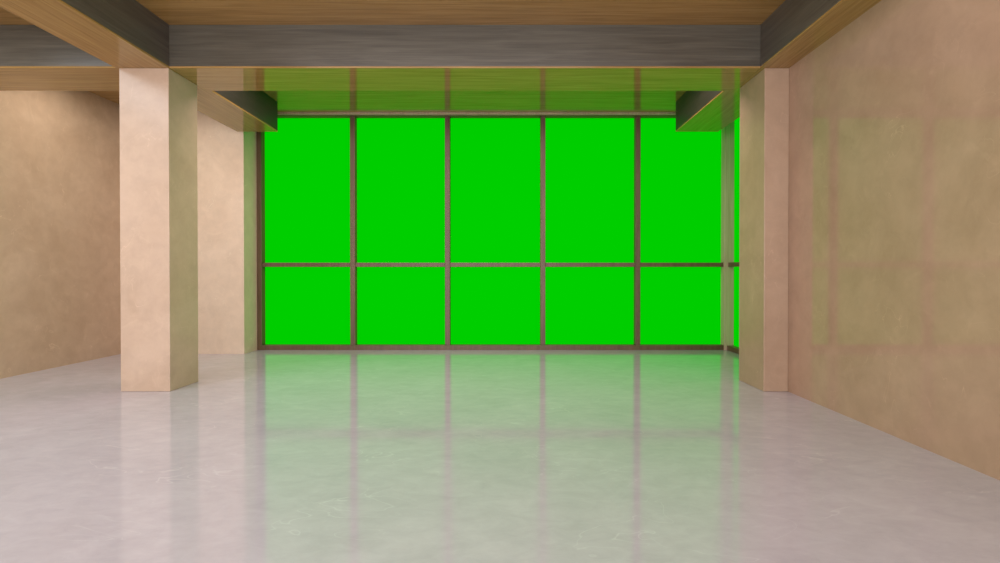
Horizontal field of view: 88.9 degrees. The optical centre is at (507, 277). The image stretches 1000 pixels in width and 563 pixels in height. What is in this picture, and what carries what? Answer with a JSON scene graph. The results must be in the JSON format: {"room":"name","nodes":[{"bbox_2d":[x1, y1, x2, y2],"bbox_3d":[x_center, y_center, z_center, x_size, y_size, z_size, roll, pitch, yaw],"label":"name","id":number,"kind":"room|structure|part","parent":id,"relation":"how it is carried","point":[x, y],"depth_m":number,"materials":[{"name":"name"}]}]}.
{"room":"empty room","nodes":[
{"label":"empty room","id":0,"kind":"room"},
{"bbox_2d":[0,91,120,378],"bbox_3d":[-7.900,-0.914,3.593,0.300,4.975,15.200,0,0,0],"label":"wall","id":1,"kind":"structure","parent":0,"point":[60,297],"depth_m":8.77,"materials":[{"name":"beige paint"}]},
{"bbox_2d":[197,111,256,353],"bbox_3d":[-6.515,-0.966,10.693,2.470,4.975,1.000,0,0,0],"label":"wall","id":2,"kind":"structure","parent":0,"point":[226,157],"depth_m":10.20,"materials":[{"name":"beige paint"}]},
{"bbox_2d":[256,112,723,349],"bbox_3d":[-0.370,-0.967,10.793,9.820,4.975,0.280,0,0,0],"label":"window","id":3,"kind":"structure","parent":2,"relation":"in","point":[376,230],"depth_m":10.87,"materials":[{"name":"green"}]},
{"bbox_3d":[-4.252,-1.857,10.877,1.857,3.075,0.020,0,0,0],"label":"pane","id":4,"kind":"part","parent":3,"relation":"part of","materials":[{"name":"green glass"}]},
{"bbox_3d":[-4.252,0.595,10.895,1.857,1.650,0.020,0,0,0],"label":"pane","id":5,"kind":"part","parent":3,"relation":"part of","materials":[{"name":"green"}]},
{"bbox_3d":[-2.272,-1.857,10.877,1.889,3.075,0.020,0,0,0],"label":"pane","id":6,"kind":"part","parent":3,"relation":"part of","materials":[{"name":"green glass"}]},
{"bbox_3d":[-2.272,0.595,10.895,1.889,1.650,0.020,0,0,0],"label":"pane","id":7,"kind":"part","parent":3,"relation":"part of","materials":[{"name":"green"}]},
{"bbox_3d":[-0.325,-3.430,10.664,9.730,0.043,0.058,0,0,0],"label":"edge trim","id":8,"kind":"part","parent":3,"relation":"part of","materials":[{"name":"metal"}]},
{"bbox_3d":[-0.270,-1.857,10.877,1.904,3.075,0.020,0,0,0],"label":"pane","id":9,"kind":"part","parent":3,"relation":"part of","materials":[{"name":"green glass"}]},
{"bbox_3d":[-0.270,0.595,10.895,1.904,1.650,0.020,0,0,0],"label":"pane","id":10,"kind":"part","parent":3,"relation":"part of","materials":[{"name":"green"}]},
{"bbox_3d":[1.735,-1.857,10.877,1.894,3.075,0.020,0,0,0],"label":"pane","id":11,"kind":"part","parent":3,"relation":"part of","materials":[{"name":"green glass"}]},
{"bbox_3d":[1.735,0.595,10.895,1.894,1.650,0.020,0,0,0],"label":"pane","id":12,"kind":"part","parent":3,"relation":"part of","materials":[{"name":"green"}]},
{"bbox_3d":[3.664,-1.857,10.877,1.752,3.075,0.020,0,0,0],"label":"pane","id":13,"kind":"part","parent":3,"relation":"part of","materials":[{"name":"green"}]},
{"bbox_3d":[3.664,0.595,10.895,1.752,1.650,0.020,0,0,0],"label":"pane","id":14,"kind":"part","parent":3,"relation":"part of","materials":[{"name":"green"}]},
{"bbox_2d":[0,0,784,111],"bbox_3d":[-1.425,-3.501,3.574,13.250,0.200,15.200,0,0,0],"label":"ceiling","id":15,"kind":"structure","parent":0,"point":[172,12],"depth_m":6.74,"materials":[{"name":"brown wood"}]},
{"bbox_2d":[0,25,118,90],"bbox_3d":[-6.530,-3.136,7.337,2.440,0.585,0.860,0,0,0],"label":"ceiling beam","id":16,"kind":"structure","parent":15,"relation":"attached to","point":[32,58],"depth_m":6.91,"materials":[{"name":"brown wood"}]},
{"bbox_2d":[0,0,205,90],"bbox_3d":[-4.950,-3.096,1.872,0.720,0.585,11.790,0,0,0],"label":"ceiling beam","id":17,"kind":"structure","parent":15,"relation":"attached to","point":[119,33],"depth_m":6.04,"materials":[{"name":"brown wood"}]},
{"bbox_2d":[197,91,277,131],"bbox_3d":[-4.915,-3.148,8.887,0.790,0.585,2.240,0,0,0],"label":"ceiling beam","id":18,"kind":"structure","parent":15,"relation":"attached to","point":[240,111],"depth_m":9.04,"materials":[{"name":"brown wood"}]},
{"bbox_2d":[169,25,759,90],"bbox_3d":[-0.585,-3.136,7.337,8.010,0.585,0.860,0,0,0],"label":"ceiling beam","id":19,"kind":"structure","parent":15,"relation":"attached to","point":[212,57],"depth_m":6.91,"materials":[{"name":"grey wood"}]},
{"bbox_2d":[676,91,739,131],"bbox_3d":[3.705,-3.148,8.887,0.830,0.585,2.240,0,0,0],"label":"ceiling beam","id":20,"kind":"structure","parent":15,"relation":"attached to","point":[696,111],"depth_m":9.05,"materials":[{"name":"brown wood"}]},
{"bbox_2d":[733,0,880,90],"bbox_3d":[3.615,-3.096,1.872,0.390,0.585,11.790,0,0,0],"label":"ceiling beam","id":21,"kind":"structure","parent":15,"relation":"attached to","point":[796,28],"depth_m":6.09,"materials":[{"name":"brown wood"}]},
{"bbox_2d":[0,350,999,562],"bbox_3d":[-1.425,1.673,3.612,13.250,0.200,15.200,0,0,0],"label":"floor","id":22,"kind":"structure","parent":0,"point":[271,456],"depth_m":4.17,"materials":[{"name":"concrete"}]},
{"bbox_2d":[119,68,197,390],"bbox_3d":[-4.935,-0.648,7.245,0.670,4.390,0.640,0,0,0],"label":"pillar","id":23,"kind":"structure","parent":22,"relation":"on","point":[158,106],"depth_m":6.93,"materials":[{"name":"beige paint"}]},
{"bbox_2d":[739,68,788,390],"bbox_3d":[3.645,-0.649,7.300,0.330,4.390,0.750,0,0,0],"label":"pillar","id":24,"kind":"structure","parent":22,"relation":"on","point":[764,99],"depth_m":6.94,"materials":[{"name":"beige paint"}]},
{"bbox_2d":[788,0,999,479],"bbox_3d":[4.505,-0.901,1.843,1.390,4.975,11.700,0,0,0],"label":"wall","id":25,"kind":"structure","parent":0,"point":[894,199],"depth_m":4.91,"materials":[{"name":"beige paint"}]},
{"bbox_2d":[721,117,739,353],"bbox_3d":[4.670,-0.956,9.323,0.260,4.975,3.260,0,0,0],"label":"window","id":26,"kind":"structure","parent":25,"relation":"in","point":[730,134],"depth_m":10.69,"materials":[{"name":"green"}]},
{"bbox_3d":[4.670,-0.967,10.823,0.260,4.975,0.260,0,0,0],"label":"corner post","id":27,"kind":"part","parent":26,"relation":"part of","materials":[{"name":"grey metal"}]},
{"bbox_3d":[4.700,-0.955,9.193,0.200,4.975,3.000,0,0,0],"label":"frame","id":28,"kind":"part","parent":26,"relation":"part of","materials":[{"name":"metal"}]},
{"bbox_3d":[4.750,0.604,9.730,0.020,1.650,1.950,0,0,0],"label":"pane","id":29,"kind":"part","parent":26,"relation":"part of","materials":[{"name":"green"}]},
{"bbox_3d":[4.750,-1.849,9.712,0.020,3.075,1.950,0,0,0],"label":"pane","id":30,"kind":"part","parent":26,"relation":"part of","materials":[{"name":"green glass"}]}
]}

